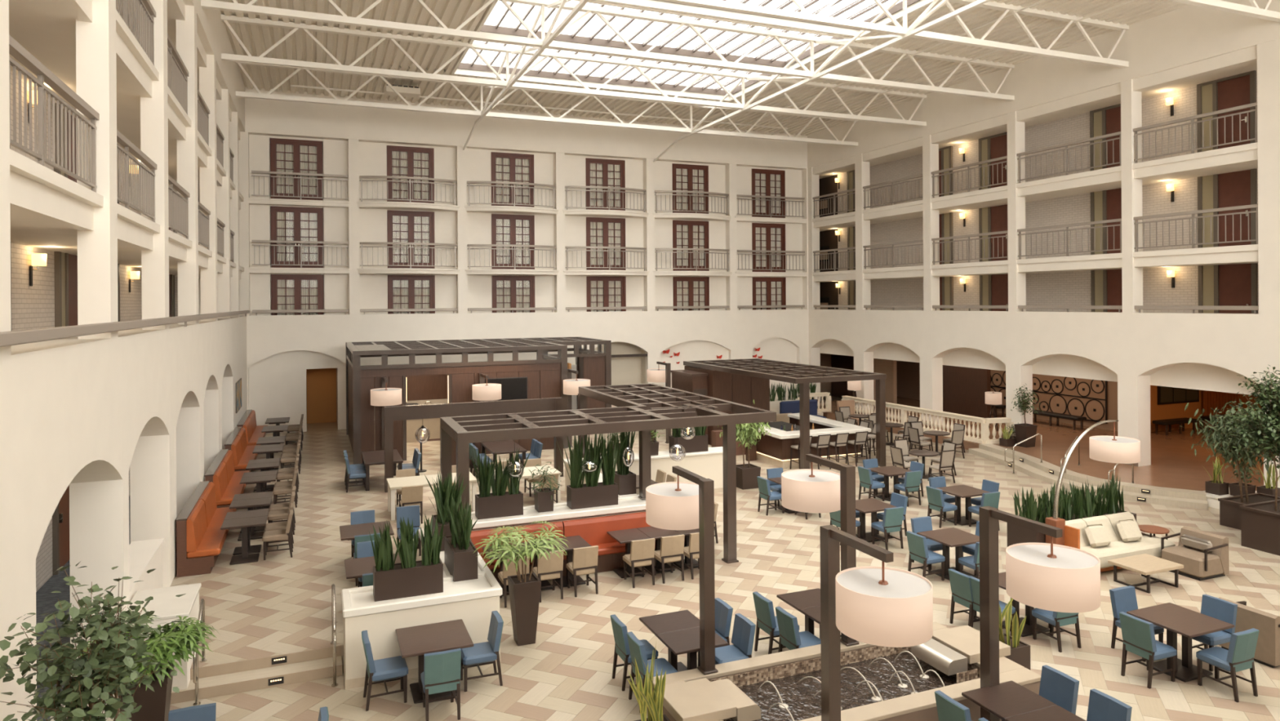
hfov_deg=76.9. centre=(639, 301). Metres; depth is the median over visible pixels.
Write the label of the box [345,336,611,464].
kiosk
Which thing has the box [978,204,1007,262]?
door
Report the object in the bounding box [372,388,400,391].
diffuser
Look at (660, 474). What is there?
upholstered chair
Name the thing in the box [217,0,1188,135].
ceiling
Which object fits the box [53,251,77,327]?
door
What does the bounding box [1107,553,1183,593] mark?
coffee table
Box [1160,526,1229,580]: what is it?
lounge chair
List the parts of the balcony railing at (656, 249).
rail, rail, cap rail, post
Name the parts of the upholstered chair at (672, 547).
leg, leg, seat, leg, backrest, rail, leg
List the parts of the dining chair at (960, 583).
leg, backrest, rail, leg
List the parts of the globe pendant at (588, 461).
glass globe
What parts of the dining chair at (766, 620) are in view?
leg, rail, backrest, leg, seat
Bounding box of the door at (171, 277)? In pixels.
[168,274,175,316]
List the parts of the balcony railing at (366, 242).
post, rail, rail, cap rail, post, post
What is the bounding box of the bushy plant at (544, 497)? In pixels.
[528,462,563,512]
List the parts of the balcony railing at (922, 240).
post, post, cap rail, rail, rail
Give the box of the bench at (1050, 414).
[1032,408,1086,430]
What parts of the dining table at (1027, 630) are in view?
plate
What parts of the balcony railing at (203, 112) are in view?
post, rail, cap rail, post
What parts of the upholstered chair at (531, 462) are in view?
leg, leg, seat, backrest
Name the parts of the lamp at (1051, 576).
post, arm, lamp shade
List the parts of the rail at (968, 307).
rail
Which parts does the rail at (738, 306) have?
rail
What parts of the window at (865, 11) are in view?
pane, pane, pane, skylight frame, pane, pane, pane, pane, pane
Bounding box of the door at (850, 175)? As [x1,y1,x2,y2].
[846,169,855,212]
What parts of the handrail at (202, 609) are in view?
rail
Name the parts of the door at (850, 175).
sidelight frame, frame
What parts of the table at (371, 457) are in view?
leg, leg, leg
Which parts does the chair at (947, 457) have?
seat, frame, panel, leg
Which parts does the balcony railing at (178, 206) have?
post, rail, rail, cap rail, post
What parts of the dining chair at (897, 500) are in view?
seat, backrest, leg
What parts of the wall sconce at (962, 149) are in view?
lamp shade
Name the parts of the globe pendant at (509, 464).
glass globe, cord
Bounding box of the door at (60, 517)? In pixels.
[52,484,69,574]
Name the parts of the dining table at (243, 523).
plate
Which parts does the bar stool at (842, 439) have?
leg, seat, leg, frame, panel, leg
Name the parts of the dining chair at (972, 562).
leg, seat, backrest, leg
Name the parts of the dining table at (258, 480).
plate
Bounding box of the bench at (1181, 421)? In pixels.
[1151,417,1198,435]
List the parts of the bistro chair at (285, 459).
seat, backrest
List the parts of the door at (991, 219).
sidelight frame, frame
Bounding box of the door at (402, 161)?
[386,145,434,203]
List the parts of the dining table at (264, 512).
plate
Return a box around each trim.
[290,80,787,128]
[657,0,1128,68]
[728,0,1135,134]
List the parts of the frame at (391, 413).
post, post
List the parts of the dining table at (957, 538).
plate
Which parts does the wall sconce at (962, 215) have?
lamp shade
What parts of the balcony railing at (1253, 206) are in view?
post, post, rail, rail, cap rail, post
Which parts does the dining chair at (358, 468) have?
seat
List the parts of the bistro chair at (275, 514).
seat, backrest, leg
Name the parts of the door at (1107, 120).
sidelight frame, frame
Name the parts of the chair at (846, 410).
frame, panel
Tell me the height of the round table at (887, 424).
0.745 m
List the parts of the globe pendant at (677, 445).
glass globe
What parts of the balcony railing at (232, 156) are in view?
cap rail, post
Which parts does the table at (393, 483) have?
leg, leg, leg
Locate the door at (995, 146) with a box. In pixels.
[978,132,1007,190]
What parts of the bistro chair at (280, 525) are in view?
seat, backrest, leg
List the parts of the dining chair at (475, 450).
seat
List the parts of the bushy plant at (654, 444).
pot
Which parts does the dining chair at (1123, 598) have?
leg, backrest, seat, leg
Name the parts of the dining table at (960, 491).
plate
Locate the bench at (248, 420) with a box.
[236,408,267,445]
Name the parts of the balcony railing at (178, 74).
post, rail, cap rail, post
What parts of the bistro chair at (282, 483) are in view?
seat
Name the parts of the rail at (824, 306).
rail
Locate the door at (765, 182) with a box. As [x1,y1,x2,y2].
[751,168,785,217]
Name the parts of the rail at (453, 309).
rail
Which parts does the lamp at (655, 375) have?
lamp shade, arm, post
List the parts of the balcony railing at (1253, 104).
post, post, rail, rail, cap rail, post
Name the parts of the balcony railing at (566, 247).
post, rail, cap rail, rail, post, post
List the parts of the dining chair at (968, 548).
seat, backrest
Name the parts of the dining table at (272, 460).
plate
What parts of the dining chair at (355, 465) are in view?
seat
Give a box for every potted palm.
[77,613,217,720]
[473,520,569,645]
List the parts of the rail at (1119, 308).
rail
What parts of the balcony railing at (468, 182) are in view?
rail, rail, cap rail, post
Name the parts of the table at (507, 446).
leg, leg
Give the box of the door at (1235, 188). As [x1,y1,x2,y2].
[1197,168,1257,248]
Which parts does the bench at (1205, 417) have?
seat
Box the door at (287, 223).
[271,205,323,267]
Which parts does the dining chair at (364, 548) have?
backrest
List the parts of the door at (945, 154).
frame, sidelight frame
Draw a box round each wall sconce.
[28,89,37,123]
[29,253,46,286]
[128,271,139,292]
[835,177,839,189]
[835,231,839,241]
[835,283,839,293]
[959,147,964,161]
[959,213,965,226]
[960,278,965,291]
[1165,97,1173,115]
[1166,183,1173,201]
[1166,270,1174,288]
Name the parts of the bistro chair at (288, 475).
seat, backrest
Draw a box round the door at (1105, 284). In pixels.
[1090,269,1122,311]
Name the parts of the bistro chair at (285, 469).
seat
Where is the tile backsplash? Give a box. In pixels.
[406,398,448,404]
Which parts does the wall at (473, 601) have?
skirting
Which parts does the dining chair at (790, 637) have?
leg, rail, backrest, seat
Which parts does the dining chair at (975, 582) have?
leg, backrest, seat, leg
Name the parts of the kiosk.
post, panel, post, wood panel, solid panel, wood panel, crown post, wood panel, crown post, crown post, wood panel, crown post, wood panel, crown post, wood panel, crown post, wood panel, crown post, post, wood panel, post, panel, crown post, post, panel, crown post, wood panel, crown post, post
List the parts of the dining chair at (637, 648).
leg, backrest, leg, seat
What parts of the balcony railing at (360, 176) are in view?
post, rail, rail, cap rail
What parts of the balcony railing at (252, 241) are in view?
cap rail, rail, rail, post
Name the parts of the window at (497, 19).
pane, pane, pane, pane, pane, pane, pane, pane, pane, skylight frame, pane, pane, pane, pane, pane, pane, pane, pane, pane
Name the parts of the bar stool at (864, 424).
panel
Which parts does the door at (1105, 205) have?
sidelight frame, frame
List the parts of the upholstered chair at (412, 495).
seat, backrest, rail, leg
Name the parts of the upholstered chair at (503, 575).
leg, seat, leg, backrest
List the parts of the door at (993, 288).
sidelight frame, frame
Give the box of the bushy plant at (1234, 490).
[1217,460,1260,495]
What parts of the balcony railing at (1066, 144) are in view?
post, post, rail, rail, cap rail, post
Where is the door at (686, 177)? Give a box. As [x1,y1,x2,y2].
[671,163,708,213]
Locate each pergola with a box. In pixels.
[440,382,776,563]
[683,358,886,469]
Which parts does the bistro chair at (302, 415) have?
seat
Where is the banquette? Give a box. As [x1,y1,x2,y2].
[470,511,667,582]
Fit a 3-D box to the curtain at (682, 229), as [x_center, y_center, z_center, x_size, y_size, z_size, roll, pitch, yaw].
[1.998,-2.653,38.749,0.830,2.320,0.064,0,0,-22]
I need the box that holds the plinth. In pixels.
[1204,487,1256,509]
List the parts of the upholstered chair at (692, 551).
seat, leg, backrest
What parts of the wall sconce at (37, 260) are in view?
plate, lamp shade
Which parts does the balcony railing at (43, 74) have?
post, rail, rail, cap rail, post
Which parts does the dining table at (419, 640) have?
plate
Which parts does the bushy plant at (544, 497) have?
pot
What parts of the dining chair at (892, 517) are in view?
leg, seat, leg, backrest, leg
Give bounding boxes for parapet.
[117,582,201,697]
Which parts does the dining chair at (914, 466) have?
seat, backrest, leg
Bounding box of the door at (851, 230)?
[847,226,855,270]
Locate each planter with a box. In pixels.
[368,513,444,601]
[424,470,467,551]
[440,551,481,575]
[443,491,477,582]
[471,447,530,519]
[555,431,628,509]
[612,431,635,495]
[668,415,707,453]
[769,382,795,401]
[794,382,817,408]
[999,425,1014,446]
[999,597,1030,669]
[1007,473,1136,546]
[1204,456,1228,495]
[1217,492,1279,529]
[1239,498,1279,555]
[1256,462,1279,496]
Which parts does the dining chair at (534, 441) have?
seat, backrest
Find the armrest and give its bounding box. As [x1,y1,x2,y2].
[1065,518,1090,546]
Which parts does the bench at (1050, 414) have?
leg, seat, leg, leg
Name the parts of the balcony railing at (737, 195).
rail, rail, cap rail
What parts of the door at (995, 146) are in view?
sidelight frame, frame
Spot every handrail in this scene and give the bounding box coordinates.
[192,598,207,706]
[330,583,337,687]
[1004,433,1043,473]
[1060,435,1080,478]
[1107,462,1134,484]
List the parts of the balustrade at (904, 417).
rail, rail, rail, rail, rail, rail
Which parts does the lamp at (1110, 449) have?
lamp shade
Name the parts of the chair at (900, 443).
frame, panel, seat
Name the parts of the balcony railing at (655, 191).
post, rail, rail, cap rail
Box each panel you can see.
[406,417,439,442]
[711,429,756,461]
[990,369,1107,423]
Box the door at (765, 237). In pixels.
[751,222,786,271]
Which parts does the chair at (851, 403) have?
seat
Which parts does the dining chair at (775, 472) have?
backrest, seat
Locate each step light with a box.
[268,675,284,685]
[271,655,286,664]
[1137,497,1146,502]
[1141,488,1150,493]
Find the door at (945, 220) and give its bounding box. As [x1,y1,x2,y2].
[938,212,953,264]
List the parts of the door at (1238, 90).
sidelight frame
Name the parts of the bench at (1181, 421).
leg, leg, seat, leg, leg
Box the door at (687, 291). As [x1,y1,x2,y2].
[672,276,709,311]
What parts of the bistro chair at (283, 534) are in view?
leg, seat, backrest, leg, leg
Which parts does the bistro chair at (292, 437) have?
seat, backrest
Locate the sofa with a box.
[1064,511,1175,572]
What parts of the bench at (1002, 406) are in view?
seat, leg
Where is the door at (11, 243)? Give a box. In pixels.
[10,243,11,328]
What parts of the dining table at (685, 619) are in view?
plate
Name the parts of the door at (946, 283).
frame, sidelight frame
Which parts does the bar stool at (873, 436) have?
leg, seat, panel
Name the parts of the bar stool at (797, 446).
leg, seat, leg, frame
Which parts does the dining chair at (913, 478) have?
seat, leg, backrest, leg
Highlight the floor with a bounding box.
[112,396,1279,720]
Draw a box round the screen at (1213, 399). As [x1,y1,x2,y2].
[1203,390,1239,427]
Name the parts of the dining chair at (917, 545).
leg, rail, backrest, leg, seat, leg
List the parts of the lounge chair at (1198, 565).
armrest, seat, backrest, armrest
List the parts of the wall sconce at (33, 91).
lamp shade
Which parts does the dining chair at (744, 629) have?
seat, backrest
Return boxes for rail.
[0,310,249,346]
[252,309,348,315]
[360,307,457,314]
[467,306,555,312]
[565,306,646,311]
[655,305,728,311]
[737,305,804,310]
[813,305,855,309]
[863,305,923,310]
[932,305,1008,311]
[1017,305,1122,312]
[1134,305,1258,314]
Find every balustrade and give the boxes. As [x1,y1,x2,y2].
[797,391,831,412]
[841,395,1013,444]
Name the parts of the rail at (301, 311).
rail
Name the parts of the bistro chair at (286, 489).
leg, seat, backrest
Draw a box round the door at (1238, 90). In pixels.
[1196,70,1256,152]
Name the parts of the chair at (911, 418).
panel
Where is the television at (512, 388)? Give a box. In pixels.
[485,377,527,400]
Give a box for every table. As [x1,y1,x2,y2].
[220,515,267,564]
[223,508,269,555]
[229,497,271,541]
[232,490,273,533]
[240,475,276,510]
[242,470,277,504]
[245,462,279,492]
[247,457,280,490]
[252,446,283,471]
[253,443,284,471]
[256,438,284,464]
[257,435,285,457]
[261,426,287,452]
[262,424,288,435]
[265,419,289,435]
[266,417,289,435]
[339,520,394,540]
[344,553,400,578]
[361,448,403,490]
[386,471,477,519]
[395,618,473,703]
[480,440,527,465]
[481,542,516,595]
[489,465,561,502]
[522,538,558,590]
[547,535,591,586]
[606,528,649,577]
[635,480,657,488]
[636,526,680,573]
[639,609,699,671]
[656,626,728,670]
[673,528,698,568]
[767,476,799,513]
[776,587,820,634]
[799,605,820,624]
[848,413,868,426]
[855,497,896,542]
[867,465,911,501]
[885,422,903,445]
[907,449,938,479]
[916,527,979,580]
[923,430,950,455]
[935,484,990,525]
[961,680,1056,720]
[978,571,1049,636]
[1004,704,1086,720]
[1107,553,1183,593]
[1126,602,1234,681]
[1137,524,1169,539]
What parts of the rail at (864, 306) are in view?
rail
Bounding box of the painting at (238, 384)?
[235,377,241,413]
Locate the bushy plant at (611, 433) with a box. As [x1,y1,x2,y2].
[604,432,620,448]
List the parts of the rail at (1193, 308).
rail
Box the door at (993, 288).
[979,274,1008,311]
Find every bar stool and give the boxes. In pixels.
[790,435,812,469]
[811,434,831,469]
[826,432,848,464]
[845,431,868,466]
[847,417,856,424]
[859,420,869,453]
[861,422,875,458]
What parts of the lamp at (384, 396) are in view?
post, arm, lamp shade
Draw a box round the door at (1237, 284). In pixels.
[1197,262,1257,313]
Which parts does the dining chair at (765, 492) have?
leg, backrest, leg, seat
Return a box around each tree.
[717,400,771,489]
[1010,384,1041,447]
[1179,398,1279,502]
[1219,364,1279,511]
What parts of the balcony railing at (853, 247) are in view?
cap rail, rail, rail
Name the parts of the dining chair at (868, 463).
backrest, seat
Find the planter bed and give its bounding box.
[769,398,822,422]
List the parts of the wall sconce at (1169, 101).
lamp shade, plate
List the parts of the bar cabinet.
wood panel, wood panel, wood panel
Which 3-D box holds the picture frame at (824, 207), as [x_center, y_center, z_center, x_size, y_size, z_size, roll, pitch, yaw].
[9.675,-5.235,42.724,0.037,0.802,1.102,0,0,-22]
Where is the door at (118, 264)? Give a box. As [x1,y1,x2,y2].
[117,263,119,321]
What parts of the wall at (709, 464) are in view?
skirting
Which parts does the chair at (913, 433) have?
panel, frame, seat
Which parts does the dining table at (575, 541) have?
plate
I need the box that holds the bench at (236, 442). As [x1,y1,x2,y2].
[224,426,257,471]
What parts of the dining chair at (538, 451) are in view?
seat, backrest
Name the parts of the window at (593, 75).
pane, pane, pane, pane, pane, pane, pane, pane, pane, skylight frame, pane, pane, pane, pane, pane, pane, pane, pane, pane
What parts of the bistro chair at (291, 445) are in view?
seat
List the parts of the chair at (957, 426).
seat, panel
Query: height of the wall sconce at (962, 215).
0.541 m
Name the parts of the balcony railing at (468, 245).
post, cap rail, rail, rail, post, post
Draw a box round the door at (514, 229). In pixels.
[491,213,534,269]
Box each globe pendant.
[415,418,430,443]
[505,440,524,478]
[580,434,598,472]
[622,432,634,466]
[668,428,685,461]
[680,426,695,439]
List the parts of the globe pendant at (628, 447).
cord, glass globe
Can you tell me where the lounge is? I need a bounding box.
[779,399,826,417]
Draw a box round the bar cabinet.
[671,365,769,444]
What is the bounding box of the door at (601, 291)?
[586,275,626,311]
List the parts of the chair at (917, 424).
frame, panel, seat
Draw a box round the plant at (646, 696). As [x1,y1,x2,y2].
[626,644,670,720]
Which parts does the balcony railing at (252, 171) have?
rail, rail, cap rail, post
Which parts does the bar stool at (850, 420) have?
panel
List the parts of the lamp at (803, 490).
lamp shade, arm, post, plate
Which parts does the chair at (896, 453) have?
panel, frame, seat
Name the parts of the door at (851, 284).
sidelight frame, frame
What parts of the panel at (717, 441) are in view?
panel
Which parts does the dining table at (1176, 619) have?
plate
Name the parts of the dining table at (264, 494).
plate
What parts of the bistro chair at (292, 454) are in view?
seat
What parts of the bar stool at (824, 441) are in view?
seat, frame, panel, leg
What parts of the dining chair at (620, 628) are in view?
leg, backrest, leg, seat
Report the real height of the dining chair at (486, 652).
0.900 m
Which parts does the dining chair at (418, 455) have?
seat, backrest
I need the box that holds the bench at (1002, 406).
[992,404,1005,416]
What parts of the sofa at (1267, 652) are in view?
armrest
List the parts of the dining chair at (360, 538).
backrest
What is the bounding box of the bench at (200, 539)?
[175,480,236,577]
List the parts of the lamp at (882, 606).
post, arm, lamp shade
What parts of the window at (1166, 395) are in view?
pane, pane, pane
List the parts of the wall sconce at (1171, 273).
lamp shade, plate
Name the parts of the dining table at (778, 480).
plate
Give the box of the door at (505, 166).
[490,151,534,207]
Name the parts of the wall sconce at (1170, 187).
lamp shade, plate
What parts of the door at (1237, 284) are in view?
sidelight frame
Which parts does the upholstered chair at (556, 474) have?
backrest, leg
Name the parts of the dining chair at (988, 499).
leg, seat, backrest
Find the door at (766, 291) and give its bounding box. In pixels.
[752,277,786,310]
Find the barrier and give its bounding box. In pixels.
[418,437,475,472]
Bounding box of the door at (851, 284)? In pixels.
[847,280,855,309]
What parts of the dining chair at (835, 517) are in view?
seat, leg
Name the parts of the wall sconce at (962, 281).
lamp shade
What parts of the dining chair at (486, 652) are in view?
leg, leg, seat, leg, backrest, leg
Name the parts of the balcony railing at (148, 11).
post, rail, cap rail, post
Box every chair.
[168,702,216,720]
[262,509,293,559]
[264,502,293,550]
[266,491,295,534]
[268,485,296,527]
[272,470,297,507]
[274,465,297,503]
[275,457,298,492]
[277,453,299,484]
[280,440,301,468]
[280,443,300,474]
[282,435,301,464]
[283,431,302,458]
[284,423,302,450]
[285,421,302,447]
[287,416,303,441]
[288,413,303,438]
[317,706,328,720]
[343,449,365,481]
[343,453,365,488]
[344,456,365,492]
[350,509,374,556]
[353,533,381,586]
[356,540,380,586]
[361,630,408,711]
[362,573,373,586]
[395,468,415,506]
[395,504,421,555]
[397,448,418,475]
[400,484,422,523]
[402,451,421,475]
[420,648,461,720]
[451,465,456,472]
[460,610,503,691]
[469,443,491,475]
[469,444,487,471]
[472,445,493,476]
[494,461,506,467]
[497,555,529,607]
[517,438,538,467]
[520,441,542,463]
[523,457,541,496]
[532,549,564,602]
[534,472,558,502]
[565,545,598,596]
[610,613,657,690]
[622,537,655,587]
[626,631,677,712]
[653,533,684,583]
[655,469,666,483]
[666,474,676,481]
[683,532,699,579]
[697,597,733,666]
[714,502,718,543]
[715,613,755,664]
[752,591,799,653]
[756,475,784,515]
[766,467,782,506]
[773,413,790,422]
[775,606,821,652]
[794,511,821,519]
[829,510,860,545]
[834,410,844,422]
[835,510,859,527]
[836,400,862,425]
[839,406,857,425]
[857,466,884,501]
[862,457,884,494]
[863,418,875,447]
[867,413,888,441]
[871,506,903,550]
[876,492,907,537]
[889,445,910,478]
[893,438,918,469]
[893,470,921,506]
[894,421,915,448]
[897,415,918,440]
[897,461,924,497]
[906,530,945,580]
[907,426,930,457]
[910,421,933,450]
[910,515,942,569]
[925,485,957,528]
[927,449,955,483]
[928,475,955,517]
[929,440,956,475]
[934,689,972,720]
[941,429,964,458]
[942,422,965,453]
[948,568,979,626]
[958,542,979,579]
[962,520,979,569]
[968,491,999,530]
[968,575,1015,635]
[970,479,999,506]
[977,717,988,720]
[1031,608,1081,652]
[1039,664,1079,714]
[1086,688,1132,720]
[1109,585,1164,661]
[1119,611,1176,688]
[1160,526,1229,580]
[1191,594,1237,671]
[1195,627,1259,702]
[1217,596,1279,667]
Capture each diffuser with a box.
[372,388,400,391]
[474,383,500,386]
[564,379,589,381]
[646,483,698,496]
[649,368,665,370]
[782,470,839,481]
[836,568,931,597]
[1007,544,1098,568]
[1090,436,1138,442]
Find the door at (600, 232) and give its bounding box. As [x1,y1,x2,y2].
[586,217,626,270]
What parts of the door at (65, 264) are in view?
sidelight frame, frame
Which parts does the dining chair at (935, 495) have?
leg, backrest, leg, seat, leg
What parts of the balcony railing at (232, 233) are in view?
post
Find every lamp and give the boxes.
[370,376,401,449]
[471,373,501,448]
[563,368,590,447]
[645,465,718,675]
[647,361,671,443]
[781,453,859,646]
[820,524,933,720]
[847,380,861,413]
[978,506,1100,720]
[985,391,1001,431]
[1045,419,1140,545]
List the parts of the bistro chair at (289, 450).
seat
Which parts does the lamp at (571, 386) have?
post, arm, lamp shade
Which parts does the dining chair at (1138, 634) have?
leg, rail, backrest, leg, seat, leg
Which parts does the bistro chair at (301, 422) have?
seat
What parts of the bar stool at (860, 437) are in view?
leg, seat, leg, frame, panel, leg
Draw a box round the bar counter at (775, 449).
[756,413,871,468]
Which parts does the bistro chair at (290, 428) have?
seat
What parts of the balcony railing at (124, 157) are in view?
post, rail, rail, cap rail, post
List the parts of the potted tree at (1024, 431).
pot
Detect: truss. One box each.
[200,0,1014,101]
[221,13,926,126]
[235,62,857,146]
[462,0,589,150]
[653,0,991,162]
[1168,0,1279,22]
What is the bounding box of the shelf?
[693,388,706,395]
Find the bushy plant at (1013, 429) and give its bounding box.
[1001,422,1018,444]
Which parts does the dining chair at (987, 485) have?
seat, backrest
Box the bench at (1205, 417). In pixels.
[1199,413,1238,430]
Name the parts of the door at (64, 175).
sidelight frame, frame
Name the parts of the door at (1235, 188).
sidelight frame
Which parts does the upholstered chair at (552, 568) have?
leg, seat, rail, backrest, leg, leg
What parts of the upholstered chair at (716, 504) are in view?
leg, backrest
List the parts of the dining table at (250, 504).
plate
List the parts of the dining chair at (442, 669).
seat, leg, leg, backrest, rail, leg, leg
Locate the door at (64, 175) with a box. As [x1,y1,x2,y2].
[53,102,76,182]
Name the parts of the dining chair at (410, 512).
backrest, seat, leg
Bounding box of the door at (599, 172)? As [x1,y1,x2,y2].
[585,157,625,210]
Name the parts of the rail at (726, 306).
rail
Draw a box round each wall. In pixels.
[0,0,247,720]
[198,86,842,434]
[341,528,502,688]
[471,494,645,531]
[563,446,723,494]
[581,470,636,496]
[807,0,1279,488]
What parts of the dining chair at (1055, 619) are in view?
leg, seat, leg, backrest, leg, rail, leg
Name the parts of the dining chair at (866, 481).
leg, backrest, leg, seat, leg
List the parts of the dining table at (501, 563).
plate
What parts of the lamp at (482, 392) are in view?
post, arm, lamp shade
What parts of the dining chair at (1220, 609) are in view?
seat, leg, backrest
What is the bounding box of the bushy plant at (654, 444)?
[650,429,663,455]
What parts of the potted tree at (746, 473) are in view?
pot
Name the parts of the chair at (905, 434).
seat, panel, frame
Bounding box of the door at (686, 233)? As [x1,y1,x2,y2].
[672,220,709,271]
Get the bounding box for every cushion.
[186,498,207,551]
[186,506,236,558]
[199,481,217,526]
[213,461,227,500]
[216,470,250,506]
[222,449,234,484]
[231,435,242,465]
[234,444,257,470]
[237,427,247,454]
[243,417,253,443]
[246,425,267,445]
[248,409,256,432]
[470,520,563,558]
[482,551,566,569]
[562,511,651,545]
[565,541,655,555]
[1081,515,1118,542]
[1084,524,1110,547]
[1104,511,1142,540]
[1115,519,1141,542]
[1180,533,1213,552]
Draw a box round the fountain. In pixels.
[653,621,1040,720]
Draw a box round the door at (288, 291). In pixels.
[271,274,323,315]
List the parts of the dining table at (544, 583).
plate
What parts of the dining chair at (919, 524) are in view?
backrest, seat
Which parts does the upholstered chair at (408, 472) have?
seat, backrest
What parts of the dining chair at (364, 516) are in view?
leg, backrest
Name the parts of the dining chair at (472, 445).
seat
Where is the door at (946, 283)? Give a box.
[939,276,953,310]
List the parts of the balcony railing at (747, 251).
rail, rail, cap rail, post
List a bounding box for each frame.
[383,396,563,492]
[819,196,828,211]
[819,245,829,262]
[819,297,829,309]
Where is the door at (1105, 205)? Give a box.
[1090,187,1121,254]
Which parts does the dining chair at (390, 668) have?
leg, backrest, leg, seat, leg, leg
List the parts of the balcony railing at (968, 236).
post, post, cap rail, rail, rail, post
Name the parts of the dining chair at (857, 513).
seat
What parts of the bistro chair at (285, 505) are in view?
seat, backrest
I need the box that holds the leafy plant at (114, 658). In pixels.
[0,560,185,720]
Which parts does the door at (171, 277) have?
frame, sidelight frame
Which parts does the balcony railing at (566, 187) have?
rail, rail, cap rail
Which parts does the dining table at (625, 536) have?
plate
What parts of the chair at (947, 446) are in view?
seat, panel, frame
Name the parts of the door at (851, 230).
sidelight frame, frame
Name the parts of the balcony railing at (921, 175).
post, post, cap rail, rail, rail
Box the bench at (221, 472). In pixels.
[204,448,250,507]
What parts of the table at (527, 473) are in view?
leg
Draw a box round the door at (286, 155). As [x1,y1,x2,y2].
[270,137,322,199]
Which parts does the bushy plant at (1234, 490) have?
pot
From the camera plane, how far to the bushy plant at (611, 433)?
21.97 m
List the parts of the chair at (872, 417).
panel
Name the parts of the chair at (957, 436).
frame, panel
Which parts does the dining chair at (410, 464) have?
seat, backrest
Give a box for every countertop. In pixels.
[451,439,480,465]
[758,413,871,439]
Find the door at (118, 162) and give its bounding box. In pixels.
[117,162,119,204]
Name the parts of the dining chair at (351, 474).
leg, backrest, seat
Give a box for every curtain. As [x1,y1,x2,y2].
[275,143,293,193]
[276,212,293,261]
[276,280,294,315]
[299,145,316,194]
[300,212,317,261]
[301,280,317,315]
[391,151,407,198]
[392,215,408,262]
[392,280,408,313]
[413,152,428,199]
[413,216,429,262]
[414,280,429,313]
[495,157,510,202]
[496,218,510,263]
[496,280,511,312]
[515,158,528,203]
[515,219,529,263]
[515,280,529,312]
[590,163,602,206]
[590,222,603,264]
[591,280,603,311]
[608,164,620,206]
[608,222,621,265]
[608,280,621,311]
[675,168,688,209]
[676,224,688,266]
[676,280,688,311]
[692,169,703,210]
[693,225,704,266]
[693,281,704,310]
[755,173,765,213]
[755,227,765,266]
[755,281,766,309]
[770,173,780,213]
[770,227,781,266]
[771,281,781,309]
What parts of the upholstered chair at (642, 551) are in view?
leg, leg, seat, rail, leg, backrest, leg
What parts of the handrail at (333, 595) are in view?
rail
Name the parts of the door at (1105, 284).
sidelight frame, frame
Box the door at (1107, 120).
[1089,103,1120,170]
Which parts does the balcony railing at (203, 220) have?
post, rail, rail, cap rail, post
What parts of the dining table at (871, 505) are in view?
plate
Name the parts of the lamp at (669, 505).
lamp shade, arm, post, plate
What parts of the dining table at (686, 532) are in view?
plate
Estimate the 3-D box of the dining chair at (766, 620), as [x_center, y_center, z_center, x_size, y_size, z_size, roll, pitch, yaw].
[2.086,4.936,12.352,0.579,0.900,0.460,0,0,-22]
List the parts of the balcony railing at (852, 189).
cap rail, rail, post, rail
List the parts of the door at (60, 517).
frame, handle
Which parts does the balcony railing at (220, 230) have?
cap rail, post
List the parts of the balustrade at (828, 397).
rail, rail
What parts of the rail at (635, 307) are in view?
rail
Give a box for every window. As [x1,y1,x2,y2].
[450,39,784,101]
[474,0,854,69]
[594,0,933,37]
[1157,386,1199,404]
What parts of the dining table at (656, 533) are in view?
plate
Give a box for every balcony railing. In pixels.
[8,35,99,192]
[115,0,155,65]
[116,129,157,222]
[167,33,189,115]
[168,174,190,239]
[197,88,209,146]
[198,201,210,249]
[216,123,224,168]
[217,217,225,257]
[229,146,234,182]
[230,229,234,262]
[251,170,347,199]
[251,240,348,267]
[359,175,457,204]
[360,241,457,269]
[466,181,555,208]
[466,244,555,270]
[564,186,645,212]
[564,246,646,271]
[654,190,728,215]
[654,248,728,271]
[736,194,804,217]
[737,249,804,271]
[812,188,855,218]
[813,246,855,272]
[862,173,922,209]
[862,239,923,269]
[931,155,1007,197]
[931,230,1008,264]
[1016,131,1120,182]
[1017,218,1121,259]
[1133,102,1257,163]
[1133,204,1257,252]
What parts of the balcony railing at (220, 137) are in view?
cap rail, post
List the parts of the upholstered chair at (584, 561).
leg, leg, seat, backrest, rail, leg, leg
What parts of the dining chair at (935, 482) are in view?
backrest, seat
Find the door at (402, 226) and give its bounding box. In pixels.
[386,209,435,268]
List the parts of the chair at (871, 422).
panel, frame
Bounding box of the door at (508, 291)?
[491,275,534,312]
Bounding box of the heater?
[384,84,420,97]
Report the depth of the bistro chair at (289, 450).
25.64 m
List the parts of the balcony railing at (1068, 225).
post, post, rail, rail, cap rail, post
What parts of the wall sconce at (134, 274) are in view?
plate, lamp shade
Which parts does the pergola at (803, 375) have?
post, post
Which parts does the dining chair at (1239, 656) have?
leg, seat, leg, leg, backrest, rail, leg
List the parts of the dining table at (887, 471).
plate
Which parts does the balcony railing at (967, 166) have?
post, post, rail, rail, cap rail, post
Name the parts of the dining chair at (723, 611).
leg, seat, backrest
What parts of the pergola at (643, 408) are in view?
post, post, post, post, post, post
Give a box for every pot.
[118,670,173,720]
[507,580,540,645]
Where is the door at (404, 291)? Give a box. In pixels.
[387,275,435,314]
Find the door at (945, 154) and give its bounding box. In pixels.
[938,146,952,196]
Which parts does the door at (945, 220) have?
frame, sidelight frame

